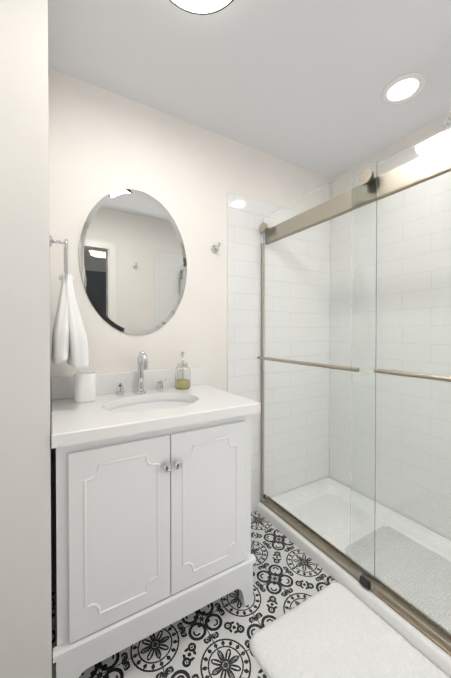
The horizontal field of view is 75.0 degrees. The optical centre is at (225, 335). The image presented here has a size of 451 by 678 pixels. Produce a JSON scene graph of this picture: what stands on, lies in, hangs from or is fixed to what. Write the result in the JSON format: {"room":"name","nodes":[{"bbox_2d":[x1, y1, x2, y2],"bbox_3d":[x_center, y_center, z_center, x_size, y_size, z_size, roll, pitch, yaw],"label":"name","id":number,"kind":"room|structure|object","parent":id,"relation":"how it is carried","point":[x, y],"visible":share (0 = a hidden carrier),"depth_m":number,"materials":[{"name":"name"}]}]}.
{"room":"bathroom","nodes":[
{"label":"bathroom","id":0,"kind":"room"},
{"bbox_2d":[0,0,51,677],"bbox_3d":[-0.831,-0.018,1.123,0.275,2.440,0.660,0,1,-31],"label":"wall","id":1,"kind":"structure","parent":0,"point":[25,542],"depth_m":0.88,"materials":[{"name":"paint"}]},
{"bbox_2d":[50,235,88,370],"bbox_3d":[-0.654,-0.134,1.233,0.141,0.545,0.230,0,1,-31],"label":"towel ring","id":2,"kind":"object","parent":1,"relation":"attached to","point":[69,341],"visible":1,"depth_m":1.16,"materials":[{"name":"white fabric"}]},
{"bbox_2d":[48,67,329,588],"bbox_3d":[0.029,-0.027,1.947,2.045,2.440,0.120,0,1,-31],"label":"wall","id":3,"kind":"structure","parent":0,"point":[188,176],"depth_m":1.63,"materials":[{"name":"paint"}]},
{"bbox_2d":[79,189,186,334],"bbox_3d":[-0.469,-0.388,1.572,0.566,0.772,0.006,0,1,-31],"label":"oval mirror","id":4,"kind":"object","parent":3,"relation":"attached to","point":[132,263],"visible":1,"depth_m":1.56,"materials":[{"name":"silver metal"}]},
{"bbox_2d":[211,242,220,252],"bbox_3d":[-0.050,-0.533,1.786,0.048,0.051,0.065,0,1,-31],"label":"robe hook","id":5,"kind":"object","parent":3,"relation":"attached to","point":[214,248],"visible":1,"depth_m":1.80,"materials":[{"name":"silver metal"}]},
{"bbox_2d":[227,192,283,512],"bbox_3d":[0.425,0.140,2.108,0.960,2.098,0.008,0,1,-31],"label":"tile","id":6,"kind":"structure","parent":3,"relation":"attached to","point":[246,216],"depth_m":1.93,"materials":[{"name":"white tile"}]},
{"bbox_2d":[52,511,337,677],"bbox_3d":[0.552,1.270,-0.543,3.700,0.100,4.960,0,1,-31],"label":"floor","id":7,"kind":"structure","parent":0,"point":[211,640],"depth_m":1.21,"materials":[{"name":"tile"}]},
{"bbox_2d":[51,367,260,677],"bbox_3d":[-0.325,0.697,1.338,0.800,1.005,0.576,0,1,-31],"label":"bathroom vanity","id":8,"kind":"object","parent":7,"relation":"on","point":[152,510],"visible":1,"depth_m":1.09,"materials":[{"name":"white paint"}]},
{"bbox_2d":[73,372,95,402],"bbox_3d":[-0.642,0.236,1.342,0.094,0.127,0.094,0,1,-31],"label":"tumbler","id":9,"kind":"object","parent":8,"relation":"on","point":[84,387],"visible":1,"depth_m":1.30,"materials":[{"name":"white ceramic"}]},
{"bbox_2d":[116,351,165,395],"bbox_3d":[-0.422,0.189,1.489,0.246,0.218,0.124,0,1,-31],"label":"faucet","id":10,"kind":"object","parent":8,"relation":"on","point":[142,362],"visible":0.96,"depth_m":1.50,"materials":[{"name":"silver metal"}]},
{"bbox_2d":[175,351,189,389],"bbox_3d":[-0.237,0.193,1.629,0.085,0.206,0.085,0,1,-31],"label":"soap dispenser","id":11,"kind":"object","parent":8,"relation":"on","point":[182,375],"visible":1,"depth_m":1.59,"materials":[{"name":"clear glass"}]},
{"bbox_2d":[250,583,449,677],"bbox_3d":[0.523,1.190,0.929,0.542,0.028,0.842,0,1,-31],"label":"bath rug","id":12,"kind":"object","parent":7,"relation":"on","point":[335,630],"visible":1,"depth_m":1.12,"materials":[{"name":"white fabric"}]},
{"bbox_2d":[257,502,450,677],"bbox_3d":[0.910,1.168,1.517,0.718,0.060,1.517,0,1,-31],"label":"shower pan","id":13,"kind":"object","parent":7,"relation":"on","point":[428,648],"visible":0.25,"depth_m":1.30,"materials":[{"name":"white plastic"}]},
{"bbox_2d":[257,127,450,655],"bbox_3d":[0.632,0.183,1.342,0.118,1.912,1.517,0,1,-31],"label":"shower door","id":14,"kind":"structure","parent":13,"relation":"on","point":[355,357],"depth_m":1.31,"materials":[{"name":"clear glass"}]},
{"bbox_2d":[48,0,450,177],"bbox_3d":[0.552,-1.269,-0.571,3.700,0.100,4.960,0,1,-31],"label":"ceiling","id":15,"kind":"structure","parent":0,"point":[303,83],"depth_m":1.35,"materials":[{"name":"grey paint"}]},
{"bbox_2d":[169,0,233,14],"bbox_3d":[-0.087,-1.216,0.951,0.332,0.040,0.332,0,1,-31],"label":"recessed light","id":16,"kind":"object","parent":15,"relation":"in","point":[202,7],"visible":0.98,"depth_m":1.08,"materials":[{"name":"white metal"}]},
{"bbox_2d":[381,73,425,104],"bbox_3d":[0.893,-1.237,1.481,0.194,0.008,0.194,0,1,-31],"label":"recessed light","id":17,"kind":"object","parent":15,"relation":"in","point":[402,88],"visible":1,"depth_m":1.48,"materials":[{"name":"white paint"}]},
{"bbox_2d":[330,113,448,182],"bbox_3d":[1.311,-0.024,1.672,0.120,2.440,1.660,0,1,-31],"label":"wall","id":18,"kind":"structure","parent":0,"point":[435,127],"depth_m":1.85,"materials":[{"name":"paint"}]},
{"bbox_3d":[1.041,-0.012,0.617,1.420,2.440,0.120,0,1,-31],"label":"wall","id":19,"kind":"structure","parent":0,"visible":0},
{"bbox_2d":[444,111,450,129],"bbox_3d":[1.174,-0.993,1.109,0.201,0.129,0.589,0,1,-31],"label":"shower head","id":20,"kind":"object","parent":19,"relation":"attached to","point":[447,123],"visible":0.69,"depth_m":1.31}
]}

